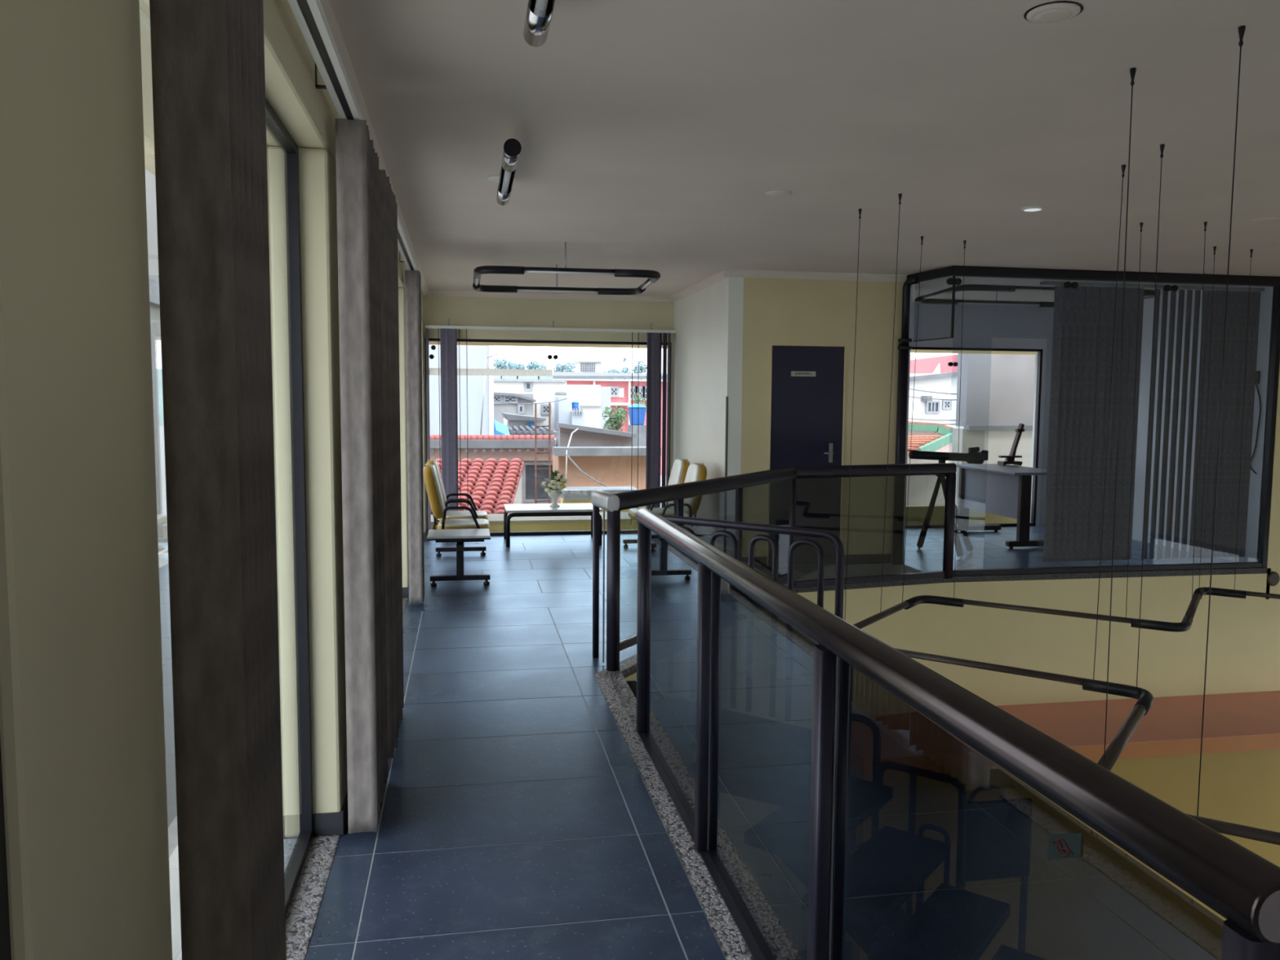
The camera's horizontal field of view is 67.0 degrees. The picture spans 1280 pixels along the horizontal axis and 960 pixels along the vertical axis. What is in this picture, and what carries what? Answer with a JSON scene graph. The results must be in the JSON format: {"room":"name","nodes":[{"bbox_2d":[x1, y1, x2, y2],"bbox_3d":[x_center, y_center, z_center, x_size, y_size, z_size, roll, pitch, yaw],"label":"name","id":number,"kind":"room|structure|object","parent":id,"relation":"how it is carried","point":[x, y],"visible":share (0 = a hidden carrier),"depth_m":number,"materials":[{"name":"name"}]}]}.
{"room":"office mezzanine walkway","nodes":[
{"label":"office mezzanine walkway","id":0,"kind":"room"},
{"bbox_2d":[0,0,425,959],"bbox_3d":[-1.165,-0.102,3.401,0.195,2.720,15.100,0,5,-10],"label":"wall","id":1,"kind":"structure","parent":0,"point":[82,731],"depth_m":1.20,"materials":[{"name":"paint"}]},
{"bbox_2d":[0,736,11,959],"bbox_3d":[-0.524,0.344,0.159,0.060,2.380,1.640,0,5,-10],"label":"window","id":2,"kind":"structure","parent":1,"relation":"in","point":[5,936],"depth_m":0.97,"materials":[{"name":"black metal"}]},
{"bbox_2d":[168,844,182,959],"bbox_3d":[-1.419,1.411,3.483,0.420,0.288,15.100,0,5,-10],"label":"trim","id":3,"kind":"structure","parent":1,"relation":"attached to","point":[174,858],"depth_m":2.97,"materials":[{"name":"paint"}]},
{"bbox_2d":[138,0,270,175],"bbox_3d":[-1.601,-1.271,3.784,0.510,0.220,16.200,0,5,-10],"label":"trim","id":4,"kind":"structure","parent":1,"relation":"attached to","point":[144,13],"depth_m":2.60,"materials":[{"name":"paint"}]},
{"bbox_2d":[149,0,387,959],"bbox_3d":[-0.816,0.023,2.389,0.131,2.595,2.870,0,5,-10],"label":"curtain","id":5,"kind":"object","parent":1,"relation":"attached to","point":[207,56],"visible":1,"depth_m":1.47,"materials":[{"name":"grey fabric"}]},
{"bbox_2d":[266,145,284,839],"bbox_3d":[-1.862,-0.016,5.852,0.310,2.630,10.060,0,5,-10],"label":"trim","id":6,"kind":"structure","parent":1,"relation":"attached to","point":[267,145],"depth_m":3.30,"materials":[{"name":"metal"}]},
{"bbox_2d":[265,97,312,914],"bbox_3d":[-0.994,0.156,2.368,0.040,2.380,1.930,0,5,-10],"label":"window","id":7,"kind":"structure","parent":1,"relation":"in","point":[275,126],"depth_m":3.27,"materials":[{"name":"black metal"}]},
{"bbox_2d":[285,540,424,959],"bbox_3d":[-1.390,1.142,4.919,0.120,0.028,11.950,0,5,-10],"label":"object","id":8,"kind":"structure","parent":1,"relation":"attached to","point":[302,912],"depth_m":3.01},
{"bbox_2d":[312,529,426,836],"bbox_3d":[-1.578,0.999,5.989,0.123,0.082,10.076,0,5,-10],"label":"baseboard","id":9,"kind":"structure","parent":1,"relation":"attached to","point":[330,824],"depth_m":3.42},
{"bbox_2d":[320,0,428,295],"bbox_3d":[-1.283,-1.547,4.710,0.060,0.060,11.950,0,5,-10],"label":"trim","id":10,"kind":"structure","parent":1,"relation":"attached to","point":[326,6],"depth_m":3.75,"materials":[{"name":"paint"}]},
{"bbox_2d":[378,162,424,758],"bbox_3d":[-1.396,-0.253,5.630,0.142,2.595,3.580,0,5,-10],"label":"vertical blind","id":11,"kind":"object","parent":1,"relation":"attached to","point":[392,233],"visible":0.7,"depth_m":4.42,"materials":[{"name":"grey fabric"}]},
{"bbox_2d":[422,295,674,537],"bbox_3d":[-1.110,-0.735,10.980,3.000,2.720,0.150,0,5,-10],"label":"wall","id":12,"kind":"structure","parent":0,"point":[437,310],"depth_m":10.82,"materials":[{"name":"paint"}]},
{"bbox_2d":[431,511,635,523],"bbox_3d":[-0.468,0.441,11.639,5.600,0.065,0.320,0,5,-10],"label":"trim","id":13,"kind":"structure","parent":12,"relation":"attached to","point":[493,517],"depth_m":11.44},
{"bbox_2d":[431,520,638,532],"bbox_3d":[-0.445,0.789,11.525,5.600,0.600,0.370,0,5,-10],"label":"trim","id":14,"kind":"structure","parent":12,"relation":"attached to","point":[624,525],"depth_m":11.43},
{"bbox_2d":[424,337,671,536],"bbox_3d":[-1.013,-0.473,10.973,2.765,2.200,0.062,0,5,-10],"label":"window","id":15,"kind":"structure","parent":12,"relation":"in","point":[460,371],"depth_m":10.87,"materials":[{"name":"black metal"}]},
{"bbox_2d":[425,318,675,533],"bbox_3d":[-0.976,-0.603,10.846,2.775,2.360,0.182,0,5,-10],"label":"vertical blind","id":16,"kind":"object","parent":15,"relation":"attached to","point":[448,334],"visible":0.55,"depth_m":10.70,"materials":[{"name":"grey fabric"}]},
{"bbox_2d":[424,289,672,302],"bbox_3d":[-0.986,-2.053,10.783,2.805,0.060,0.060,0,5,-10],"label":"trim","id":17,"kind":"structure","parent":12,"relation":"attached to","point":[430,292],"depth_m":10.77,"materials":[{"name":"paint"}]},
{"bbox_2d":[671,276,743,556],"bbox_3d":[0.643,-0.650,10.106,0.140,2.720,2.500,0,5,-10],"label":"wall","id":18,"kind":"structure","parent":0,"point":[708,322],"depth_m":9.42,"materials":[{"name":"paint"}]},
{"bbox_2d":[670,270,728,302],"bbox_3d":[0.568,-1.968,9.904,0.060,0.060,2.350,0,5,-10],"label":"trim","id":19,"kind":"structure","parent":18,"relation":"attached to","point":[718,276],"depth_m":9.71,"materials":[{"name":"paint"}]},
{"bbox_2d":[723,396,728,552],"bbox_3d":[0.793,0.012,8.928,0.014,1.560,0.034,0,5,-10],"label":"trim","id":20,"kind":"structure","parent":18,"relation":"attached to","point":[726,397],"depth_m":8.91,"materials":[{"name":"metal"}]},
{"bbox_2d":[283,525,1271,959],"bbox_3d":[2.734,1.372,4.231,8.140,0.300,15.100,0,5,-10],"label":"floor","id":21,"kind":"structure","parent":0,"point":[518,820],"depth_m":3.85,"materials":[{"name":"tile"}]},
{"bbox_2d":[422,459,490,586],"bbox_3d":[-1.643,0.335,8.683,0.575,0.962,1.703,0,5,-10],"label":"seating","id":22,"kind":"object","parent":21,"relation":"on","point":[473,525],"visible":1,"depth_m":8.35,"materials":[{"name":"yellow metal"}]},
{"bbox_2d":[503,502,602,546],"bbox_3d":[-0.954,0.480,10.474,1.012,0.385,0.640,0,5,-10],"label":"coffee table","id":23,"kind":"object","parent":21,"relation":"on","point":[568,508],"visible":0.77,"depth_m":10.22,"materials":[{"name":"laminate"}]},
{"bbox_2d":[539,470,569,506],"bbox_3d":[-0.927,0.076,10.437,0.348,0.426,0.338,3,6,30],"label":"flower vase","id":24,"kind":"object","parent":23,"relation":"on","point":[556,486],"visible":1,"depth_m":10.38,"materials":[{"name":"ceramic"}]},
{"bbox_2d":[622,457,713,547],"bbox_3d":[0.258,0.303,9.223,0.582,0.962,1.916,0,5,-10],"label":"seating","id":25,"kind":"object","parent":21,"relation":"on","point":[682,472],"visible":0.44,"depth_m":9.04,"materials":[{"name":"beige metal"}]},
{"bbox_2d":[740,277,904,563],"bbox_3d":[1.721,-0.558,9.095,1.619,2.720,0.120,0,5,-10],"label":"wall","id":26,"kind":"structure","parent":21,"relation":"on","point":[775,310],"depth_m":9.01,"materials":[{"name":"paint"}]},
{"bbox_2d":[766,343,847,566],"bbox_3d":[1.556,-0.226,9.028,0.741,2.067,0.109,0,5,-10],"label":"door","id":27,"kind":"structure","parent":26,"relation":"attached to","point":[807,397],"depth_m":9.03,"materials":[{"name":"wood"}]},
{"bbox_2d":[723,269,906,282],"bbox_3d":[1.652,-1.875,8.879,1.810,0.060,0.060,0,5,-10],"label":"trim","id":28,"kind":"structure","parent":26,"relation":"attached to","point":[726,273],"depth_m":8.86,"materials":[{"name":"paint"}]},
{"bbox_2d":[908,446,984,559],"bbox_3d":[3.102,0.211,9.810,0.670,1.095,0.562,3,5,28],"label":"telescope","id":29,"kind":"object","parent":21,"relation":"on","point":[973,455],"visible":0.68,"depth_m":9.77,"materials":[{"name":"black metal"}]},
{"bbox_2d":[955,463,1046,548],"bbox_3d":[4.116,0.268,10.893,0.680,0.810,1.380,0,5,-10],"label":"office desk","id":30,"kind":"object","parent":21,"relation":"on","point":[991,488],"visible":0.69,"depth_m":10.70,"materials":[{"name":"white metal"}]},
{"bbox_2d":[997,423,1024,466],"bbox_3d":[4.311,-0.417,11.300,0.318,0.488,0.242,0,5,-10],"label":"easel","id":31,"kind":"object","parent":30,"relation":"on","point":[1010,460],"visible":1,"depth_m":11.24,"materials":[{"name":"black metal"}]},
{"bbox_2d":[998,455,1022,457],"bbox_3d":[4.301,-0.271,11.228,0.270,0.022,0.050,0,5,-10],"label":"tray","id":32,"kind":"object","parent":31,"relation":"on","point":[999,456],"depth_m":11.20,"materials":[{"name":"black plastic"}]},
{"bbox_2d":[892,265,1279,576],"bbox_3d":[4.173,-0.540,9.098,3.466,2.720,0.754,0,5,-10],"label":"window frame","id":33,"kind":"structure","parent":21,"relation":"on","point":[954,271],"depth_m":8.95,"materials":[{"name":"black metal"}]},
{"bbox_2d":[1040,280,1264,561],"bbox_3d":[4.695,-0.521,8.943,2.260,2.535,0.064,0,5,-10],"label":"vertical blind","id":34,"kind":"object","parent":33,"relation":"attached to","point":[1082,336],"visible":0.92,"depth_m":8.94,"materials":[{"name":"fabric"}]},
{"bbox_2d":[329,0,1279,306],"bbox_3d":[3.837,-1.589,4.179,10.340,0.216,15.100,0,5,-10],"label":"ceiling","id":35,"kind":"structure","parent":0,"point":[652,135],"depth_m":4.28,"materials":[{"name":"paint"}]},
{"bbox_2d":[491,177,499,182],"bbox_3d":[-0.740,-1.599,5.156,0.117,0.010,0.117,0,5,-10],"label":"ceiling vent","id":36,"kind":"object","parent":35,"relation":"in","point":[495,180],"depth_m":5.14,"materials":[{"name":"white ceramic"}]},
{"bbox_2d":[496,138,521,205],"bbox_3d":[-0.642,-1.500,4.669,0.076,0.137,1.086,0,5,-10],"label":"tube light","id":37,"kind":"object","parent":35,"relation":"attached to","point":[512,147],"visible":1,"depth_m":4.42,"materials":[{"name":"silver metal"}]},
{"bbox_2d":[523,0,555,46],"bbox_3d":[-0.227,-1.307,2.399,0.076,0.137,0.916,0,5,-10],"label":"tube light","id":38,"kind":"object","parent":35,"relation":"attached to","point":[539,14],"visible":1,"depth_m":2.68,"materials":[{"name":"silver metal"}]},
{"bbox_2d":[472,241,660,295],"bbox_3d":[-0.614,-1.712,7.880,1.473,0.249,1.370,0,5,-10],"label":"lamp","id":39,"kind":"object","parent":35,"relation":"hanging from","point":[653,276],"visible":1,"depth_m":7.34,"materials":[{"name":"black metal"}]},
{"bbox_2d":[769,192,787,196],"bbox_3d":[0.785,-1.615,5.471,0.112,0.010,0.112,0,5,-10],"label":"ceiling vent","id":40,"kind":"object","parent":35,"relation":"in","point":[772,194],"depth_m":5.45,"materials":[{"name":"paint"}]},
{"bbox_2d":[1020,205,1044,211],"bbox_3d":[2.377,-1.638,5.852,0.140,0.016,0.140,0,5,-10],"label":"recessed light","id":41,"kind":"object","parent":35,"relation":"in","point":[1031,208],"visible":1,"depth_m":5.82,"materials":[{"name":"plastic"}]},
{"bbox_2d":[1023,208,1041,211],"bbox_3d":[2.377,-1.635,5.852,0.109,0.010,0.109,0,5,-10],"label":"diffuser","id":42,"kind":"object","parent":41,"relation":"attached to","point":[1024,209],"depth_m":5.84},
{"bbox_2d":[915,280,1160,307],"bbox_3d":[3.892,-1.883,9.712,2.125,0.149,1.320,0,5,-10],"label":"lamp","id":43,"kind":"object","parent":35,"relation":"attached to","point":[924,300],"visible":0.57,"depth_m":9.45,"materials":[{"name":"black metal"}]},
{"bbox_2d":[1034,8,1072,22],"bbox_3d":[1.244,-1.397,2.910,0.117,0.010,0.117,0,5,-10],"label":"ceiling vent","id":44,"kind":"object","parent":35,"relation":"in","point":[1041,15],"depth_m":2.90,"materials":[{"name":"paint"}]},
{"bbox_2d":[844,25,1279,844],"bbox_3d":[3.430,-0.253,5.003,4.352,2.620,4.658,0,5,-10],"label":"lamp","id":45,"kind":"object","parent":35,"relation":"hanging from","point":[1145,699],"visible":0.89,"depth_m":4.99,"materials":[{"name":"black metal"}]},
{"bbox_2d":[1255,218,1274,222],"bbox_3d":[3.965,-1.648,6.137,0.112,0.010,0.112,0,5,-10],"label":"ceiling vent","id":46,"kind":"object","parent":35,"relation":"in","point":[1256,220],"depth_m":6.12,"materials":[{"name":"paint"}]},
{"bbox_2d":[624,291,1279,706],"bbox_3d":[3.604,1.124,8.348,9.288,5.920,1.795,-2,5,-26],"label":"wall","id":47,"kind":"structure","parent":0,"point":[1243,648],"depth_m":8.87,"materials":[{"name":"paint"}]},
{"bbox_2d":[594,671,753,959],"bbox_3d":[0.373,1.366,2.391,0.160,0.028,6.330,0,5,-10],"label":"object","id":48,"kind":"structure","parent":47,"relation":"attached to","point":[621,701],"depth_m":3.52,"materials":[{"name":"gravel"}]},
{"bbox_2d":[637,732,765,959],"bbox_3d":[0.326,1.319,2.817,0.069,0.007,3.470,0,5,-10],"label":"trim","id":49,"kind":"structure","parent":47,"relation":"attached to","point":[755,951],"depth_m":3.19,"materials":[{"name":"metal"}]},
{"bbox_2d":[635,508,1279,959],"bbox_3d":[0.332,0.787,2.763,0.082,1.069,3.570,0,5,-10],"label":"glass railing","id":50,"kind":"object","parent":49,"relation":"on","point":[847,795],"visible":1,"depth_m":1.88,"materials":[{"name":"glass"}]},
{"bbox_2d":[1250,370,1261,474],"bbox_3d":[5.887,-0.549,9.258,0.019,0.985,0.119,0,5,-10],"label":"cable","id":51,"kind":"object","parent":47,"relation":"hanging from","point":[1258,372],"visible":0.73,"depth_m":9.22,"materials":[{"name":"black metal"}]},
{"bbox_2d":[1255,370,1260,383],"bbox_3d":[5.887,-0.982,9.241,0.019,0.120,0.080,0,5,-10],"label":"socket","id":52,"kind":"object","parent":51,"relation":"attached to","point":[1257,376],"depth_m":9.21,"materials":[{"name":"black plastic"}]},
{"bbox_2d":[1266,571,1279,586],"bbox_3d":[5.997,0.937,9.154,0.140,0.138,0.030,0,5,-10],"label":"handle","id":53,"kind":"object","parent":47,"relation":"attached to","point":[1273,579],"visible":1,"depth_m":9.14,"materials":[{"name":"metal"}]},
{"bbox_2d":[902,284,1274,562],"bbox_3d":[3.276,-0.640,10.211,5.080,2.720,3.230,0,5,-10],"label":"wall","id":54,"kind":"structure","parent":0,"point":[987,326],"depth_m":10.80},
{"bbox_2d":[595,585,787,675],"bbox_3d":[0.964,0.964,7.268,0.800,0.025,4.365,5,6,42],"label":"trim","id":55,"kind":"structure","parent":54,"relation":"attached to","point":[630,664],"depth_m":5.63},
{"bbox_2d":[591,462,956,671],"bbox_3d":[1.034,0.450,7.204,0.747,1.012,4.217,5,7,44],"label":"glass railing","id":56,"kind":"object","parent":55,"relation":"on","point":[613,504],"visible":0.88,"depth_m":6.50,"materials":[{"name":"metal"}]},
{"bbox_2d":[428,341,1035,355],"bbox_3d":[1.970,-1.776,12.112,10.600,0.250,1.149,0,5,-10],"label":"trim","id":57,"kind":"structure","parent":54,"relation":"attached to","point":[429,342],"depth_m":11.99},
{"bbox_2d":[742,553,891,566],"bbox_3d":[1.380,0.661,10.268,1.652,0.089,2.362,0,5,-10],"label":"baseboard","id":58,"kind":"structure","parent":54,"relation":"attached to","point":[855,558],"depth_m":9.20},
{"bbox_2d":[622,567,1266,677],"bbox_3d":[2.523,0.931,7.984,7.074,0.054,1.519,-2,6,-31],"label":"trim","id":59,"kind":"structure","parent":54,"relation":"attached to","point":[1238,571],"depth_m":8.72,"materials":[{"name":"metal"}]},
{"bbox_2d":[905,346,1042,528],"bbox_3d":[3.777,-0.511,11.836,2.400,2.200,0.062,0,5,-10],"label":"window","id":60,"kind":"structure","parent":54,"relation":"in","point":[1039,366],"depth_m":11.98,"materials":[{"name":"black metal"}]},
{"bbox_2d":[1001,748,1279,920],"bbox_3d":[5.006,3.177,8.222,6.680,1.870,0.140,0,5,-10],"label":"wall","id":61,"kind":"structure","parent":0,"point":[1242,788],"depth_m":8.07,"materials":[{"name":"paint"}]},
{"bbox_2d":[991,733,1279,762],"bbox_3d":[4.930,2.146,8.544,6.700,0.130,1.050,0,5,-10],"label":"trim","id":62,"kind":"structure","parent":61,"relation":"attached to","point":[1260,742],"depth_m":7.93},
{"bbox_2d":[996,690,1279,746],"bbox_3d":[4.930,2.079,8.539,6.700,0.003,1.047,0,5,-10],"label":"wall stripe","id":63,"kind":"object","parent":61,"relation":"attached to","point":[1077,723],"depth_m":8.46,"materials":[{"name":"paint"}]},
{"label":"outside","id":64,"kind":"structure","parent":0,"visible":0},
{"bbox_2d":[168,475,666,857],"bbox_3d":[7.406,-10.268,184.025,320.000,0.200,480.000,0,5,-10],"label":"ground","id":65,"kind":"structure","parent":64,"point":[172,828],"depth_m":10.94,"materials":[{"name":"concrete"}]},
{"bbox_2d":[145,168,177,826],"bbox_3d":[-6.667,0.004,10.777,2.700,8.000,6.500,0,5,-10],"label":"house","id":66,"kind":"structure","parent":65,"relation":"on","point":[150,181],"depth_m":10.98,"materials":[{"name":"paint"}]},
{"bbox_2d":[428,344,493,435],"bbox_3d":[-4.402,-0.695,22.579,1.732,7.458,8.040,0,5,-10],"label":"house","id":67,"kind":"structure","parent":65,"relation":"on","point":[476,354],"depth_m":18.63,"materials":[{"name":"paint"}]},
{"bbox_2d":[430,435,558,515],"bbox_3d":[-3.176,1.497,15.339,4.292,4.314,3.940,0,5,-10],"label":"house","id":68,"kind":"structure","parent":65,"relation":"on","point":[499,470],"depth_m":16.65,"materials":[{"name":"tile"}]},
{"bbox_2d":[493,357,512,378],"bbox_3d":[-16.646,-9.813,116.344,2.740,9.831,2.200,0,5,-10],"label":"tree","id":69,"kind":"object","parent":65,"relation":"on","point":[499,363],"visible":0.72,"depth_m":115.61,"materials":[{"name":"plant"}]},
{"bbox_2d":[493,391,536,424],"bbox_3d":[-4.444,-0.385,32.816,1.372,5.134,6.400,0,5,-10],"label":"house","id":70,"kind":"structure","parent":65,"relation":"on","point":[499,407],"depth_m":29.65,"materials":[{"name":"paint"}]},
{"bbox_2d":[506,360,525,378],"bbox_3d":[-15.817,-10.310,122.508,2.765,9.805,2.842,0,5,-10],"label":"tree","id":71,"kind":"object","parent":65,"relation":"on","point":[515,366],"visible":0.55,"depth_m":121.27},
{"bbox_2d":[501,412,546,429],"bbox_3d":[-3.337,0.371,27.472,1.090,4.534,3.400,0,5,-10],"label":"house","id":72,"kind":"structure","parent":65,"relation":"on","point":[510,420],"depth_m":25.98,"materials":[{"name":"paint"}]},
{"bbox_2d":[493,378,566,395],"bbox_3d":[-5.536,-1.786,45.654,3.345,5.772,8.200,0,5,-10],"label":"house","id":73,"kind":"structure","parent":65,"relation":"on","point":[535,386],"depth_m":41.58,"materials":[{"name":"paint"}]},
{"bbox_2d":[506,425,558,438],"bbox_3d":[-2.925,0.762,24.622,1.498,4.237,2.402,0,5,-10],"label":"house","id":74,"kind":"structure","parent":65,"relation":"on","point":[540,430],"depth_m":23.50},
{"bbox_2d":[493,419,510,435],"bbox_3d":[-3.242,-1.206,22.511,0.387,0.365,1.500,0,5,-10],"label":"tarpaulin","id":75,"kind":"object","parent":74,"relation":"on","point":[500,428],"visible":0.64,"depth_m":22.32,"materials":[{"name":"plastic"}]},
{"bbox_2d":[525,360,547,379],"bbox_3d":[-13.825,-10.914,129.198,3.040,9.923,2.655,0,5,-10],"label":"tree","id":76,"kind":"object","parent":65,"relation":"on","point":[535,365],"visible":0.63,"depth_m":128.15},
{"bbox_2d":[534,402,551,503],"bbox_3d":[-1.480,1.273,14.729,0.238,4.888,0.032,0,5,-10],"label":"ladder","id":77,"kind":"object","parent":65,"relation":"on","point":[549,403],"visible":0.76,"depth_m":14.58,"materials":[{"name":"metal"}]},
{"bbox_2d":[533,395,572,430],"bbox_3d":[-3.105,-0.412,33.744,1.315,5.054,1.650,0,5,-10],"label":"house","id":78,"kind":"structure","parent":65,"relation":"on","point":[542,410],"depth_m":32.84,"materials":[{"name":"paint"}]},
{"bbox_2d":[554,391,566,395],"bbox_3d":[-2.799,-3.058,34.110,0.440,0.140,0.440,0,5,-10],"label":"water tank","id":79,"kind":"object","parent":78,"relation":"on","point":[560,393],"visible":0.97,"depth_m":33.95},
{"bbox_2d":[553,361,575,372],"bbox_3d":[-10.603,-11.529,135.686,3.159,10.114,2.851,0,5,-10],"label":"tree","id":80,"kind":"object","parent":65,"relation":"on","point":[559,367],"visible":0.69,"depth_m":134.93,"materials":[{"name":"plant"}]},
{"bbox_2d":[554,396,584,431],"bbox_3d":[-2.320,-0.213,31.685,0.789,5.011,2.000,0,5,-10],"label":"house","id":81,"kind":"structure","parent":65,"relation":"on","point":[563,413],"depth_m":30.98,"materials":[{"name":"paint"}]},
{"bbox_2d":[571,401,578,410],"bbox_3d":[-2.089,-2.391,31.236,0.260,0.300,0.260,0,5,-10],"label":"water tank","id":82,"kind":"object","parent":81,"relation":"on","point":[575,405],"visible":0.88,"depth_m":31.15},
{"bbox_2d":[493,371,662,380],"bbox_3d":[18.055,-19.240,220.881,147.710,11.690,90.000,0,5,-10],"label":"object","id":83,"kind":"object","parent":65,"relation":"on","point":[495,376],"visible":0.01,"depth_m":183.35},
{"bbox_2d":[571,361,601,372],"bbox_3d":[-15.208,-25.258,270.441,6.196,14.951,21.000,0,5,-10],"label":"apartment building","id":84,"kind":"structure","parent":65,"relation":"on","point":[584,366],"depth_m":260.14,"materials":[{"name":"paint"}]},
{"bbox_2d":[566,384,610,428],"bbox_3d":[-3.277,-2.057,50.144,2.202,5.596,10.150,0,5,-10],"label":"house","id":85,"kind":"structure","parent":65,"relation":"on","point":[593,399],"depth_m":45.20,"materials":[{"name":"paint"}]},
{"bbox_2d":[551,422,661,512],"bbox_3d":[-0.482,1.386,15.480,1.786,4.550,3.100,0,5,-10],"label":"house","id":86,"kind":"structure","parent":65,"relation":"on","point":[605,455],"depth_m":15.79,"materials":[{"name":"paint"}]},
{"bbox_2d":[566,453,608,486],"bbox_3d":[-0.648,-0.082,14.770,0.045,0.563,1.458,-4,7,-44],"label":"power cable","id":87,"kind":"object","parent":86,"relation":"on","point":[567,455],"visible":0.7,"depth_m":14.96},
{"bbox_2d":[551,371,666,475],"bbox_3d":[-2.162,-4.094,67.586,8.880,6.765,14.000,0,5,-10],"label":"house","id":88,"kind":"structure","parent":65,"relation":"on","point":[620,389],"depth_m":62.46,"materials":[{"name":"paint"}]},
{"bbox_2d":[603,368,619,379],"bbox_3d":[-4.164,-11.763,143.148,2.627,9.428,2.050,0,5,-10],"label":"tree","id":89,"kind":"object","parent":65,"relation":"on","point":[611,371],"visible":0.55,"depth_m":142.37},
{"bbox_2d":[601,405,626,431],"bbox_3d":[-0.961,-0.462,36.501,1.038,4.724,0.787,2,5,21],"label":"tree","id":90,"kind":"object","parent":65,"relation":"on","point":[617,418],"visible":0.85,"depth_m":36.27,"materials":[{"name":"plant"}]},
{"bbox_2d":[619,366,631,379],"bbox_3d":[-2.184,-12.596,149.503,2.422,10.056,2.117,0,5,-10],"label":"tree","id":91,"kind":"object","parent":65,"relation":"on","point":[625,370],"visible":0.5,"depth_m":148.81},
{"bbox_2d":[626,404,646,446],"bbox_3d":[-0.077,0.807,20.654,0.380,4.849,0.400,0,5,-10],"label":"water tank","id":92,"kind":"object","parent":65,"relation":"on","point":[638,410],"visible":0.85,"depth_m":20.32,"materials":[{"name":"plastic"}]},
{"bbox_2d":[632,360,646,379],"bbox_3d":[0.125,-13.756,156.078,2.764,11.305,2.050,0,5,-10],"label":"tree","id":93,"kind":"object","parent":65,"relation":"on","point":[642,367],"visible":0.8,"depth_m":155.49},
{"bbox_2d":[632,392,646,412],"bbox_3d":[-0.064,-1.935,50.773,0.873,5.293,0.896,2,5,22],"label":"tree","id":94,"kind":"object","parent":65,"relation":"on","point":[637,399],"visible":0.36,"depth_m":50.59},
{"bbox_2d":[906,420,955,505],"bbox_3d":[5.933,-0.459,21.082,2.595,1.902,7.172,1,5,5],"label":"house","id":95,"kind":"structure","parent":65,"relation":"on","point":[925,437],"depth_m":20.36,"materials":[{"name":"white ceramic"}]},
{"bbox_2d":[908,371,957,428],"bbox_3d":[8.051,-0.504,31.038,2.409,5.848,4.900,0,5,-10],"label":"house","id":96,"kind":"structure","parent":65,"relation":"on","point":[926,409],"depth_m":28.89,"materials":[{"name":"paint"}]},
{"bbox_2d":[909,354,958,373],"bbox_3d":[10.114,-1.511,38.005,3.500,6.721,6.800,0,5,-10],"label":"house","id":97,"kind":"structure","parent":65,"relation":"on","point":[935,364],"depth_m":35.22,"materials":[{"name":"paint"}]},
{"bbox_2d":[951,353,1035,504],"bbox_3d":[6.823,-0.182,14.756,4.335,7.900,0.450,0,5,-10],"label":"house","id":98,"kind":"structure","parent":65,"relation":"on","point":[997,395],"depth_m":14.31,"materials":[{"name":"paint"}]},
{"bbox_2d":[908,417,955,421],"bbox_3d":[5.416,-1.222,18.849,0.018,0.102,9.156,1,5,7],"label":"power cable","id":99,"kind":"object","parent":98,"relation":"attached to","point":[908,418],"visible":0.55,"depth_m":16.61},
{"bbox_2d":[909,395,956,400],"bbox_3d":[5.405,-1.653,18.811,0.018,0.211,9.154,1,5,7],"label":"power cable","id":100,"kind":"object","parent":98,"relation":"attached to","point":[909,396],"visible":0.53,"depth_m":16.95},
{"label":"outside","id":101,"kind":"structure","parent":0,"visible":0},
{"bbox_2d":[480,350,504,435],"bbox_3d":[-2.798,-1.643,18.322,0.476,1.645,0.032,0,5,-10],"label":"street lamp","id":102,"kind":"object","parent":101,"point":[496,354],"visible":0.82,"depth_m":18.28,"materials":[{"name":"metal"}]},
{"bbox_3d":[4.748,4.576,3.287,8.960,0.100,12.000,0,5,-10],"label":"ground","id":103,"kind":"structure","parent":0,"visible":0},
{"bbox_2d":[626,680,636,698],"bbox_3d":[1.155,2.844,4.066,3.848,3.170,0.881,4,6,38],"label":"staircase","id":104,"kind":"structure","parent":103,"relation":"on","point":[633,684],"depth_m":5.34,"materials":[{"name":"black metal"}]},
{"bbox_2d":[661,515,844,619],"bbox_3d":[0.747,1.368,4.796,1.747,2.285,0.040,4,6,37],"label":"guard","id":105,"kind":"object","parent":104,"relation":"on","point":[840,556],"visible":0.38,"depth_m":4.72,"materials":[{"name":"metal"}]},
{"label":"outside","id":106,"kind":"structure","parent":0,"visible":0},
{"bbox_2d":[493,398,567,404],"bbox_3d":[-2.857,-2.064,25.311,0.025,0.169,3.717,3,5,26],"label":"power cable","id":107,"kind":"object","parent":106,"point":[564,398],"visible":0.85,"depth_m":25.18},
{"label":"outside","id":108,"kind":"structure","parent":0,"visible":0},
{"bbox_2d":[909,388,956,394],"bbox_3d":[5.402,-1.796,18.798,0.018,0.341,9.153,1,5,7],"label":"power cable","id":109,"kind":"object","parent":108,"point":[909,388],"visible":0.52,"depth_m":17.04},
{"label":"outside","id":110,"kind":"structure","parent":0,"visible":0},
{"bbox_2d":[908,422,955,425],"bbox_3d":[5.418,-1.150,18.856,0.018,0.128,9.156,1,5,7],"label":"power cable","id":111,"kind":"object","parent":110,"point":[908,422],"visible":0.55,"depth_m":16.90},
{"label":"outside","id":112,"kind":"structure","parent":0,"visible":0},
{"bbox_2d":[905,504,1017,524],"bbox_3d":[4.703,0.679,12.559,4.700,0.720,0.150,0,5,-10],"label":"trim","id":113,"kind":"structure","parent":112,"point":[916,515],"depth_m":12.31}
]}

